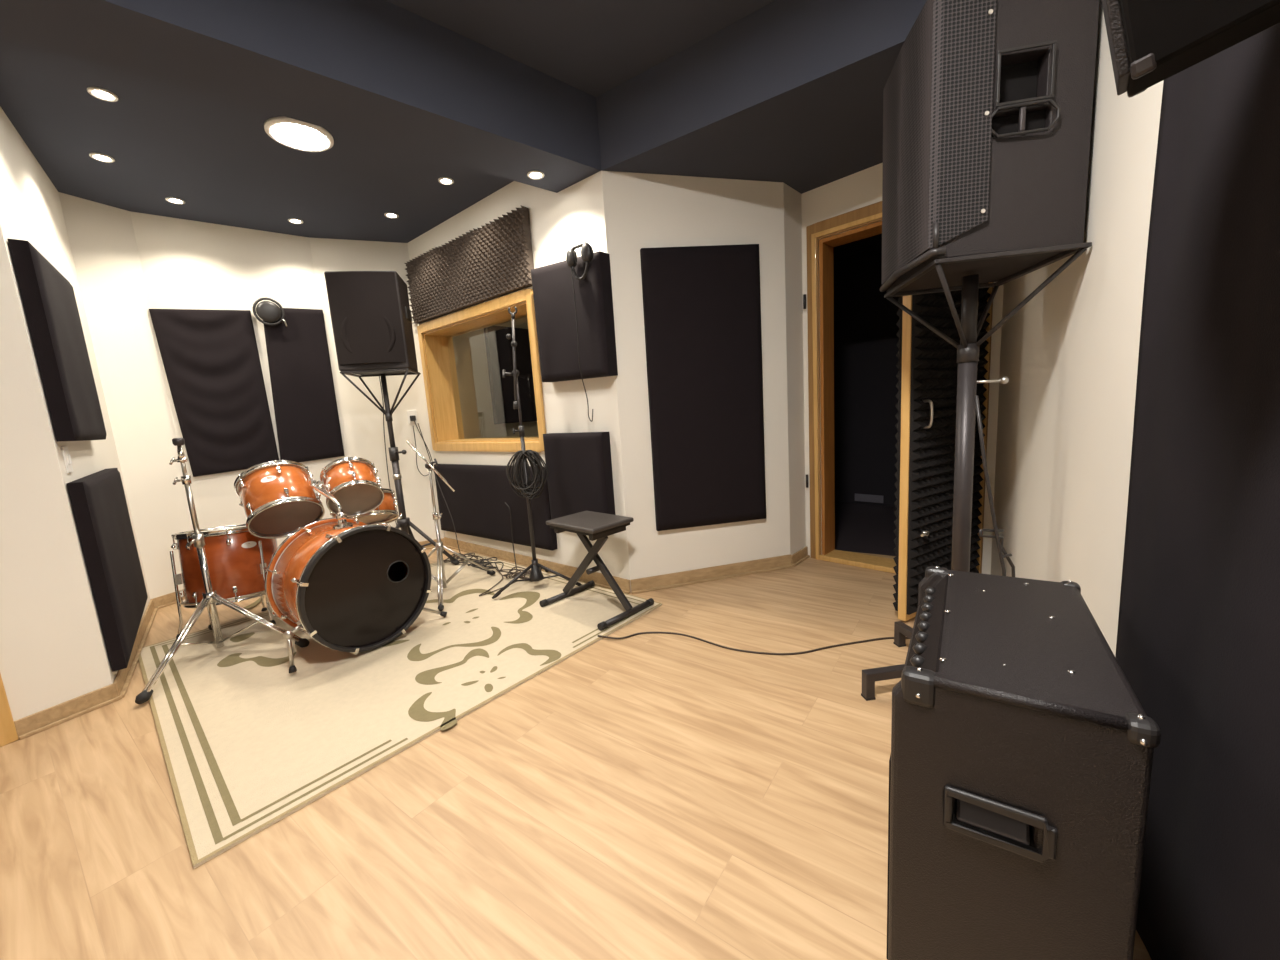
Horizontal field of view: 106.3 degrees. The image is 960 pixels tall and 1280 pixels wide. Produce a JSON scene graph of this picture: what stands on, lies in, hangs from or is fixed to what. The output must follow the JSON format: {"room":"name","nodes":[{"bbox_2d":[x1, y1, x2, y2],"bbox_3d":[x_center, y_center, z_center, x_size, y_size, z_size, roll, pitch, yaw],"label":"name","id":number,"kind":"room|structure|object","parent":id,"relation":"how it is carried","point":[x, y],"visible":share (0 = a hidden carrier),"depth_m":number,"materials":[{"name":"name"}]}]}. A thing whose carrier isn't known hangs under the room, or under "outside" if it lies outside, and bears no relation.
{"room":"studio","nodes":[
{"label":"studio","id":0,"kind":"room"},
{"bbox_2d":[0,226,111,720],"bbox_3d":[-2.933,-0.267,0.966,0.100,2.860,2.191,0,9,26],"label":"wall pier","id":1,"kind":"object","parent":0,"point":[52,653],"visible":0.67,"depth_m":1.91,"materials":[{"name":"beige paint"}]},
{"bbox_2d":[0,674,18,746],"bbox_3d":[-2.724,0.000,1.259,0.017,2.220,1.031,0,9,26],"label":"door frame","id":2,"kind":"structure","parent":1,"relation":"attached to","point":[8,733],"depth_m":1.84,"materials":[{"name":"brown wood"}]},
{"bbox_2d":[14,683,121,739],"bbox_3d":[-2.364,0.955,1.995,0.028,0.078,0.287,0,9,26],"label":"baseboard","id":3,"kind":"object","parent":1,"relation":"attached to","point":[27,726],"visible":1,"depth_m":1.98,"materials":[{"name":"brown wood"}]},
{"bbox_2d":[0,107,149,683],"bbox_3d":[-2.918,-0.485,2.425,0.100,2.860,1.444,-11,11,-40],"label":"wall","id":4,"kind":"structure","parent":0,"point":[31,210],"depth_m":2.29,"materials":[{"name":"beige paint"}]},
{"bbox_2d":[7,238,106,441],"bbox_3d":[-2.633,-0.577,2.203,0.065,0.790,0.690,-11,11,-40],"label":"acoustic panel","id":5,"kind":"object","parent":4,"relation":"attached to","point":[48,298],"visible":1,"depth_m":2.00,"materials":[{"name":"black fabric"}]},
{"bbox_2d":[61,446,73,472],"bbox_3d":[-2.465,-0.089,2.069,0.014,0.115,0.072,-11,11,-40],"label":"light switch","id":6,"kind":"object","parent":4,"relation":"attached to","point":[66,456],"visible":1,"depth_m":2.05,"materials":[{"name":"white plastic"}]},
{"bbox_2d":[67,468,147,671],"bbox_3d":[-2.634,0.389,2.418,0.058,0.860,0.900,-11,11,-40],"label":"acoustic panel","id":7,"kind":"object","parent":4,"relation":"attached to","point":[98,499],"visible":1,"depth_m":2.17,"materials":[{"name":"black fabric"}]},
{"bbox_2d":[113,599,157,697],"bbox_3d":[-2.777,0.881,2.667,0.028,0.077,1.454,-11,11,-40],"label":"baseboard","id":8,"kind":"structure","parent":4,"relation":"attached to","point":[123,678],"depth_m":2.54,"materials":[{"name":"brown wood"}]},
{"bbox_2d":[58,192,192,598],"bbox_3d":[-3.346,-0.568,3.166,0.100,2.860,0.320,-1,9,20],"label":"wall","id":9,"kind":"structure","parent":0,"point":[102,239],"depth_m":3.13,"materials":[{"name":"beige paint"}]},
{"bbox_2d":[153,589,184,608],"bbox_3d":[-3.196,0.807,3.350,0.028,0.078,0.320,-1,9,20],"label":"baseboard","id":10,"kind":"structure","parent":9,"relation":"attached to","point":[168,599],"depth_m":3.26,"materials":[{"name":"brown wood"}]},
{"bbox_2d":[130,211,342,545],"bbox_3d":[-2.906,-0.667,3.642,0.973,2.860,0.100,-11,11,-39],"label":"wall","id":11,"kind":"structure","parent":0,"point":[186,264],"depth_m":3.46,"materials":[{"name":"beige paint"}]},
{"bbox_2d":[149,309,278,476],"bbox_3d":[-3.023,-0.631,3.448,0.550,1.170,0.045,-11,11,-39],"label":"acoustic panel","id":12,"kind":"object","parent":11,"relation":"attached to","point":[211,360],"visible":0.97,"depth_m":3.43,"materials":[{"name":"black fabric"}]},
{"bbox_2d":[263,308,344,461],"bbox_3d":[-2.648,-0.734,3.761,0.433,1.187,0.033,-11,11,-39],"label":"acoustic panel","id":13,"kind":"object","parent":11,"relation":"attached to","point":[301,377],"visible":0.94,"depth_m":3.75,"materials":[{"name":"black fabric"}]},
{"bbox_2d":[252,297,286,325],"bbox_3d":[-2.744,-1.247,3.553,0.195,0.202,0.031,-11,11,-39],"label":"headphones","id":14,"kind":"object","parent":13,"relation":"hanging from","point":[268,311],"visible":1,"depth_m":3.54,"materials":[{"name":"black plastic"}]},
{"bbox_2d":[256,301,281,321],"bbox_3d":[-2.745,-1.247,3.551,0.152,0.152,0.028,-11,11,-39],"label":"ear cup","id":15,"kind":"object","parent":14,"relation":"on","point":[268,311],"depth_m":3.54,"materials":[{"name":"black plastic"}]},
{"bbox_2d":[309,238,444,541],"bbox_3d":[-2.198,-0.779,4.081,0.696,2.860,0.100,-7,9,-21],"label":"wall","id":16,"kind":"structure","parent":0,"point":[361,421],"depth_m":4.04,"materials":[{"name":"beige paint"}]},
{"bbox_2d":[407,410,417,423],"bbox_3d":[-1.958,-0.543,4.123,0.075,0.115,0.053,-7,9,-21],"label":"wall socket","id":17,"kind":"object","parent":16,"relation":"attached to","point":[411,414],"visible":1,"depth_m":4.13,"materials":[{"name":"white plastic"}]},
{"bbox_2d":[413,421,432,475],"bbox_3d":[-1.883,-0.273,4.157,0.133,0.484,0.026,-6,9,-16],"label":"cable","id":18,"kind":"object","parent":16,"relation":"hanging from","point":[414,421],"visible":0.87,"depth_m":4.16,"materials":[{"name":"black rubber"}]},
{"bbox_2d":[419,538,444,548],"bbox_3d":[-2.085,0.604,4.227,0.696,0.078,0.028,-7,9,-21],"label":"baseboard","id":19,"kind":"structure","parent":16,"relation":"attached to","point":[431,546],"depth_m":4.30,"materials":[{"name":"brown wood"}]},
{"bbox_2d":[0,0,926,242],"bbox_3d":[-0.841,-1.680,1.476,5.260,0.410,5.070,-4,8,0],"label":"ceiling","id":20,"kind":"structure","parent":0,"point":[480,95],"depth_m":2.17,"materials":[{"name":"paint"}]},
{"bbox_2d":[89,153,114,162],"bbox_3d":[-2.816,-1.686,2.513,0.092,0.007,0.092,-4,8,0],"label":"recessed light","id":21,"kind":"object","parent":20,"relation":"in","point":[97,156],"visible":1,"depth_m":2.51,"materials":[{"name":"white plastic"}]},
{"bbox_2d":[87,87,118,101],"bbox_3d":[-2.302,-1.651,2.058,0.092,0.007,0.092,-4,8,0],"label":"recessed light","id":22,"kind":"object","parent":20,"relation":"in","point":[99,93],"visible":1,"depth_m":2.06,"materials":[{"name":"white plastic"}]},
{"bbox_2d":[165,197,184,203],"bbox_3d":[-2.920,-1.754,3.017,0.092,0.007,0.092,-4,8,0],"label":"recessed light","id":23,"kind":"object","parent":20,"relation":"in","point":[169,199],"visible":1,"depth_m":3.01,"materials":[{"name":"white plastic"}]},
{"bbox_2d":[288,218,302,223],"bbox_3d":[-2.455,-1.845,3.423,0.092,0.007,0.092,-4,8,0],"label":"recessed light","id":24,"kind":"object","parent":20,"relation":"in","point":[292,220],"visible":1,"depth_m":3.42,"materials":[{"name":"white plastic"}]},
{"bbox_2d":[264,116,333,151],"bbox_3d":[-1.717,-1.738,2.425,0.290,0.020,0.290,-4,8,0],"label":"recessed light","id":25,"kind":"object","parent":20,"relation":"in","point":[289,132],"visible":0.98,"depth_m":2.40,"materials":[{"name":"white plastic"}]},
{"bbox_2d":[271,124,327,149],"bbox_3d":[-1.717,-1.736,2.425,0.234,0.017,0.234,-4,8,0],"label":"diffuser","id":26,"kind":"object","parent":25,"relation":"attached to","point":[295,136],"depth_m":2.42,"materials":[{"name":"white plastic"}]},
{"bbox_2d":[384,212,398,217],"bbox_3d":[-1.777,-1.891,3.433,0.092,0.007,0.092,-4,8,0],"label":"recessed light","id":27,"kind":"object","parent":20,"relation":"in","point":[389,215],"visible":1,"depth_m":3.43,"materials":[{"name":"white plastic"}]},
{"bbox_2d":[438,177,453,184],"bbox_3d":[-1.209,-1.862,2.993,0.092,0.007,0.092,-4,8,0],"label":"recessed light","id":28,"kind":"object","parent":20,"relation":"in","point":[443,180],"visible":1,"depth_m":2.99,"materials":[{"name":"white plastic"}]},
{"bbox_2d":[527,170,543,179],"bbox_3d":[-0.566,-1.654,2.605,0.092,0.007,0.092,-4,8,0],"label":"recessed light","id":29,"kind":"object","parent":20,"relation":"in","point":[534,174],"visible":1,"depth_m":2.60,"materials":[{"name":"white plastic"}]},
{"bbox_2d":[407,171,630,586],"bbox_3d":[-0.970,-0.772,3.494,2.215,2.860,0.100,3,11,39],"label":"wall","id":30,"kind":"structure","parent":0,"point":[565,219],"depth_m":3.00,"materials":[{"name":"beige paint"}]},
{"bbox_2d":[405,247,449,323],"bbox_3d":[-1.710,-1.540,3.841,0.505,0.480,0.064,3,11,39],"label":"tile","id":31,"kind":"structure","parent":30,"relation":"attached to","point":[423,275],"depth_m":3.82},
{"bbox_2d":[436,228,486,312],"bbox_3d":[-1.313,-1.512,3.517,0.518,0.470,0.064,3,11,39],"label":"tile","id":32,"kind":"structure","parent":30,"relation":"attached to","point":[458,262],"depth_m":3.50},
{"bbox_2d":[417,288,545,451],"bbox_3d":[-1.172,-0.768,3.753,1.535,1.065,0.282,3,11,39],"label":"window","id":33,"kind":"structure","parent":30,"relation":"attached to","point":[470,403],"depth_m":3.87,"materials":[{"name":"brown wood"}]},
{"bbox_2d":[434,464,557,550],"bbox_3d":[-1.190,0.179,3.761,1.530,0.603,0.058,3,11,39],"label":"acoustic panel","id":34,"kind":"object","parent":30,"relation":"attached to","point":[477,507],"visible":0.81,"depth_m":3.70,"materials":[{"name":"black fabric"}]},
{"bbox_2d":[505,502,516,570],"bbox_3d":[-0.934,0.409,3.508,0.028,0.486,0.168,-8,9,-26],"label":"cable","id":35,"kind":"object","parent":34,"relation":"hanging from","point":[505,502],"visible":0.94,"depth_m":3.53,"materials":[{"name":"black rubber"}]},
{"bbox_2d":[474,205,533,300],"bbox_3d":[-0.907,-1.484,3.184,0.528,0.460,0.064,3,11,39],"label":"tile","id":36,"kind":"structure","parent":30,"relation":"attached to","point":[505,252],"depth_m":3.15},
{"bbox_2d":[444,537,630,593],"bbox_3d":[-0.921,0.609,3.650,2.215,0.087,0.028,3,11,39],"label":"baseboard","id":37,"kind":"structure","parent":30,"relation":"attached to","point":[598,578],"depth_m":3.58,"materials":[{"name":"brown wood"}]},
{"bbox_2d":[531,251,617,381],"bbox_3d":[-0.408,-0.948,2.854,0.590,0.695,0.098,3,11,39],"label":"acoustic panel","id":38,"kind":"object","parent":30,"relation":"attached to","point":[552,285],"visible":0.97,"depth_m":2.77,"materials":[{"name":"black fabric"}]},
{"bbox_2d":[566,242,593,421],"bbox_3d":[-0.292,-0.812,2.697,0.192,0.964,0.093,3,11,39],"label":"headphones","id":39,"kind":"object","parent":38,"relation":"hanging from","point":[587,253],"visible":1,"depth_m":2.63,"materials":[{"name":"black plastic"}]},
{"bbox_2d":[566,249,576,266],"bbox_3d":[-0.378,-1.228,2.659,0.065,0.097,0.069,-4,8,0],"label":"ear cup","id":40,"kind":"object","parent":39,"relation":"on","point":[571,255],"depth_m":2.64,"materials":[{"name":"black plastic"}]},
{"bbox_2d":[581,243,593,261],"bbox_3d":[-0.285,-1.222,2.581,0.069,0.097,0.060,-4,8,0],"label":"ear cup","id":41,"kind":"object","parent":39,"relation":"on","point":[587,253],"depth_m":2.56,"materials":[{"name":"black plastic"}]},
{"bbox_2d":[543,432,614,518],"bbox_3d":[-0.398,-0.001,3.050,0.540,0.595,0.080,3,11,39],"label":"acoustic panel","id":42,"kind":"object","parent":30,"relation":"attached to","point":[579,465],"visible":0.81,"depth_m":2.97,"materials":[{"name":"black fabric"}]},
{"bbox_2d":[0,501,1150,959],"bbox_3d":[-0.143,0.837,2.266,7.806,0.060,6.240,-4,8,0],"label":"floor","id":43,"kind":"structure","parent":0,"point":[654,796],"depth_m":1.36,"materials":[{"name":"brown wood"}]},
{"bbox_2d":[379,376,396,524],"bbox_3d":[-2.011,-0.087,3.886,0.050,1.512,0.187,-6,9,-13],"label":"cable","id":44,"kind":"object","parent":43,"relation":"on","point":[379,376],"visible":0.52,"depth_m":3.77,"materials":[{"name":"black rubber"}]},
{"bbox_2d":[139,552,661,868],"bbox_3d":[-1.427,0.807,2.783,2.451,0.010,2.000,4,11,41],"label":"rug","id":45,"kind":"object","parent":43,"relation":"on","point":[248,742],"visible":0.94,"depth_m":2.06,"materials":[{"name":"beige fabric"}]},
{"bbox_2d":[135,438,309,703],"bbox_3d":[-2.250,0.343,2.443,0.790,1.114,0.634,4,11,42],"label":"cymbal stand","id":46,"kind":"object","parent":45,"relation":"on","point":[210,597],"visible":1,"depth_m":2.39,"materials":[{"name":"silver metal"}]},
{"bbox_2d":[170,524,277,638],"bbox_3d":[-2.374,0.565,2.822,0.479,0.636,0.513,-6,9,-13],"label":"floor tom","id":47,"kind":"object","parent":45,"relation":"on","point":[237,559],"depth_m":2.63,"materials":[{"name":"orange wood"}]},
{"bbox_2d":[264,479,446,672],"bbox_3d":[-1.572,0.421,2.561,0.644,0.835,0.759,3,11,37],"label":"bass drum","id":48,"kind":"object","parent":45,"relation":"on","point":[356,586],"visible":1,"depth_m":2.38,"materials":[{"name":"orange wood"}]},
{"bbox_2d":[234,460,324,538],"bbox_3d":[-2.020,0.109,2.696,0.457,0.448,0.354,4,12,42],"label":"tom drum","id":49,"kind":"object","parent":48,"relation":"attached to","point":[276,497],"visible":0.94,"depth_m":2.60,"materials":[{"name":"orange wood"}]},
{"bbox_2d":[320,456,383,516],"bbox_3d":[-1.699,0.040,2.836,0.292,0.363,0.357,-10,11,-37],"label":"tom drum","id":50,"kind":"object","parent":48,"relation":"attached to","point":[352,481],"visible":0.91,"depth_m":2.77,"materials":[{"name":"orange wood"}]},
{"bbox_2d":[384,513,401,523],"bbox_3d":[-1.803,0.478,3.140,0.606,0.573,0.512,-4,8,0],"label":"stand","id":51,"kind":"object","parent":45,"relation":"on","point":[400,513],"visible":0.04,"depth_m":3.28,"materials":[{"name":"silver metal"}]},
{"bbox_2d":[330,488,398,524],"bbox_3d":[-1.835,0.192,3.197,0.389,0.299,0.423,-9,10,-31],"label":"snare drum","id":52,"kind":"object","parent":51,"relation":"on","point":[387,511],"visible":0.36,"depth_m":3.19,"materials":[{"name":"orange wood"}]},
{"bbox_2d":[340,369,458,564],"bbox_3d":[-1.835,-0.057,3.647,0.649,1.492,0.493,-9,10,-30],"label":"speaker stand","id":53,"kind":"object","parent":45,"relation":"on","point":[404,523],"visible":0.82,"depth_m":3.61,"materials":[{"name":"grey metal"}]},
{"bbox_2d":[324,271,417,374],"bbox_3d":[-1.907,-1.116,3.459,0.457,0.660,0.394,-5,9,-11],"label":"speaker","id":54,"kind":"object","parent":53,"relation":"on","point":[370,312],"visible":0.99,"depth_m":3.29},
{"bbox_2d":[418,423,481,560],"bbox_3d":[-1.580,0.075,3.952,0.787,1.109,0.052,4,12,43],"label":"cable","id":55,"kind":"object","parent":45,"relation":"on","point":[418,423],"visible":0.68,"depth_m":4.03,"materials":[{"name":"black rubber"}]},
{"bbox_2d":[406,440,495,610],"bbox_3d":[-1.373,0.246,3.060,0.624,1.001,0.635,-4,8,0],"label":"cymbal stand","id":56,"kind":"object","parent":45,"relation":"on","point":[439,547],"visible":0.88,"depth_m":3.09,"materials":[{"name":"silver metal"}]},
{"bbox_2d":[443,553,483,562],"bbox_3d":[-1.409,0.620,3.795,0.373,0.050,0.185,1,10,30],"label":"cable","id":57,"kind":"object","parent":45,"relation":"on","point":[453,555],"visible":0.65,"depth_m":3.81,"materials":[{"name":"black rubber"}]},
{"bbox_2d":[467,557,503,570],"bbox_3d":[-1.149,0.631,3.602,0.400,0.048,0.215,5,12,44],"label":"cable","id":58,"kind":"object","parent":45,"relation":"on","point":[483,563],"visible":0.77,"depth_m":3.59,"materials":[{"name":"black rubber"}]},
{"bbox_2d":[479,568,514,595],"bbox_3d":[-0.931,0.682,3.284,0.222,0.020,0.506,-4,8,-4],"label":"cable","id":59,"kind":"object","parent":45,"relation":"on","point":[482,594],"visible":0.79,"depth_m":3.13,"materials":[{"name":"black rubber"}]},
{"bbox_2d":[497,566,530,578],"bbox_3d":[-0.840,0.651,3.342,0.354,0.051,0.183,-1,9,17],"label":"cable","id":60,"kind":"object","parent":45,"relation":"on","point":[515,573],"visible":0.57,"depth_m":3.36,"materials":[{"name":"black rubber"}]},
{"bbox_2d":[492,307,581,598],"bbox_3d":[-0.653,-0.167,2.952,0.434,1.746,0.533,1,10,30],"label":"microphone stand","id":61,"kind":"object","parent":45,"relation":"on","point":[536,575],"visible":0.98,"depth_m":3.01,"materials":[{"name":"black paint"}]},
{"bbox_2d":[506,450,547,498],"bbox_3d":[-0.706,-0.028,3.006,0.260,0.318,0.124,-5,9,-8],"label":"coiled cable","id":62,"kind":"object","parent":61,"relation":"hanging from","point":[533,457],"visible":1,"depth_m":2.99,"materials":[{"name":"black rubber"}]},
{"bbox_2d":[539,511,653,630],"bbox_3d":[-0.270,0.472,2.737,0.547,0.513,0.400,4,12,43],"label":"bench","id":63,"kind":"object","parent":45,"relation":"on","point":[598,526],"visible":1,"depth_m":2.67,"materials":[{"name":"black metal"}]},
{"bbox_2d":[598,632,908,654],"bbox_3d":[0.535,0.756,2.234,1.523,0.022,0.189,-2,9,11],"label":"cable","id":64,"kind":"object","parent":43,"relation":"on","point":[883,638],"visible":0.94,"depth_m":2.20,"materials":[{"name":"black rubber"}]},
{"bbox_2d":[861,242,1091,700],"bbox_3d":[1.087,0.039,1.781,0.567,1.499,0.570,-2,9,11],"label":"speaker stand","id":65,"kind":"object","parent":43,"relation":"on","point":[968,329],"visible":0.62,"depth_m":1.67,"materials":[{"name":"grey metal"}]},
{"bbox_2d":[879,0,1099,292],"bbox_3d":[1.065,-1.062,1.559,0.436,0.740,0.493,-2,9,11],"label":"speaker","id":66,"kind":"object","parent":65,"relation":"on","point":[987,104],"visible":0.99,"depth_m":1.36},
{"bbox_2d":[879,0,996,291],"bbox_3d":[0.951,-1.052,1.584,0.239,0.712,0.500,-4,8,0],"label":"grille","id":67,"kind":"object","parent":66,"relation":"attached to","point":[939,183],"depth_m":1.39,"materials":[{"name":"black metal"}]},
{"bbox_2d":[974,395,1014,576],"bbox_3d":[1.250,0.245,1.675,0.219,1.079,0.039,-5,9,-6],"label":"folding stand","id":68,"kind":"object","parent":43,"relation":"on","point":[999,539],"visible":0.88,"depth_m":1.64,"materials":[{"name":"black paint"}]},
{"bbox_2d":[887,566,1160,959],"bbox_3d":[0.725,0.599,0.991,0.319,0.674,0.595,2,10,34],"label":"amplifier","id":69,"kind":"object","parent":43,"relation":"on","point":[1021,759],"visible":1,"depth_m":0.75,"materials":[{"name":"black plastic"}]},
{"bbox_2d":[887,755,890,958],"bbox_3d":[0.601,0.664,1.091,0.006,0.420,0.515,2,10,34],"label":"speaker grille","id":70,"kind":"object","parent":69,"relation":"attached to","point":[890,755],"depth_m":0.88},
{"bbox_2d":[601,171,789,583],"bbox_3d":[0.377,-0.778,2.945,1.118,2.860,0.100,-6,9,-15],"label":"wall","id":71,"kind":"structure","parent":0,"point":[642,210],"depth_m":2.87,"materials":[{"name":"beige paint"}]},
{"bbox_2d":[640,244,765,530],"bbox_3d":[0.407,-0.545,2.908,0.740,1.683,0.037,-6,9,-15],"label":"acoustic panel","id":72,"kind":"object","parent":71,"relation":"attached to","point":[702,304],"visible":1,"depth_m":2.88,"materials":[{"name":"black fabric"}]},
{"bbox_2d":[630,554,792,593],"bbox_3d":[0.484,0.601,3.088,1.118,0.088,0.028,-6,9,-15],"label":"baseboard","id":73,"kind":"structure","parent":71,"relation":"attached to","point":[664,581],"depth_m":3.08,"materials":[{"name":"brown wood"}]},
{"bbox_2d":[783,183,805,554],"bbox_3d":[0.975,-0.849,3.163,0.100,2.860,0.248,4,12,43],"label":"wall","id":74,"kind":"structure","parent":0,"point":[792,198],"depth_m":3.14,"materials":[{"name":"beige paint"}]},
{"bbox_2d":[791,546,809,566],"bbox_3d":[1.112,0.530,3.325,0.028,0.078,0.248,4,12,43],"label":"baseboard","id":75,"kind":"structure","parent":74,"relation":"attached to","point":[801,555],"depth_m":3.31,"materials":[{"name":"brown wood"}]},
{"bbox_2d":[833,233,899,506],"bbox_3d":[2.146,-0.818,3.665,1.870,2.500,2.410,-12,12,-44],"label":"wall","id":76,"kind":"structure","parent":0,"point":[866,328],"depth_m":4.76,"materials":[{"name":"paint"}]},
{"bbox_2d":[855,493,883,502],"bbox_3d":[2.341,0.187,4.910,0.014,0.075,0.280,-12,12,-44],"label":"trim","id":77,"kind":"structure","parent":76,"relation":"attached to","point":[858,497],"depth_m":4.90,"materials":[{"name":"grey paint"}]},
{"bbox_2d":[801,163,1003,573],"bbox_3d":[1.509,-0.841,2.872,0.100,2.860,1.075,-12,12,-44],"label":"wall","id":78,"kind":"structure","parent":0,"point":[863,188],"depth_m":2.85,"materials":[{"name":"beige paint"}]},
{"bbox_2d":[803,201,993,620],"bbox_3d":[1.297,-0.469,2.706,0.860,2.204,1.028,-12,12,-44],"label":"door","id":79,"kind":"structure","parent":78,"relation":"attached to","point":[927,365],"depth_m":2.37,"materials":[{"name":"beige wood"}]},
{"bbox_2d":[991,0,1163,655],"bbox_3d":[1.006,-0.489,0.733,0.100,2.860,3.889,1,10,28],"label":"wall","id":80,"kind":"structure","parent":0,"point":[1069,355],"depth_m":1.36,"materials":[{"name":"beige paint"}]},
{"bbox_2d":[1101,0,1279,97],"bbox_3d":[0.638,-0.676,0.476,0.327,0.456,0.349,-12,12,-43],"label":"wall speaker","id":81,"kind":"object","parent":80,"relation":"attached to","point":[1150,42],"visible":1,"depth_m":0.52,"materials":[{"name":"black plastic"}]},
{"bbox_2d":[1101,0,1129,94],"bbox_3d":[0.546,-0.667,0.574,0.078,0.403,0.304,4,12,43],"label":"grille","id":82,"kind":"object","parent":81,"relation":"attached to","point":[1116,12],"depth_m":0.54,"materials":[{"name":"black metal"}]},
{"bbox_2d":[1115,23,1279,959],"bbox_3d":[0.553,-0.286,0.089,0.040,2.692,2.005,1,10,28],"label":"acoustic panel","id":83,"kind":"object","parent":80,"relation":"hanging from","point":[1198,643],"visible":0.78,"depth_m":0.74,"materials":[{"name":"black fabric"}]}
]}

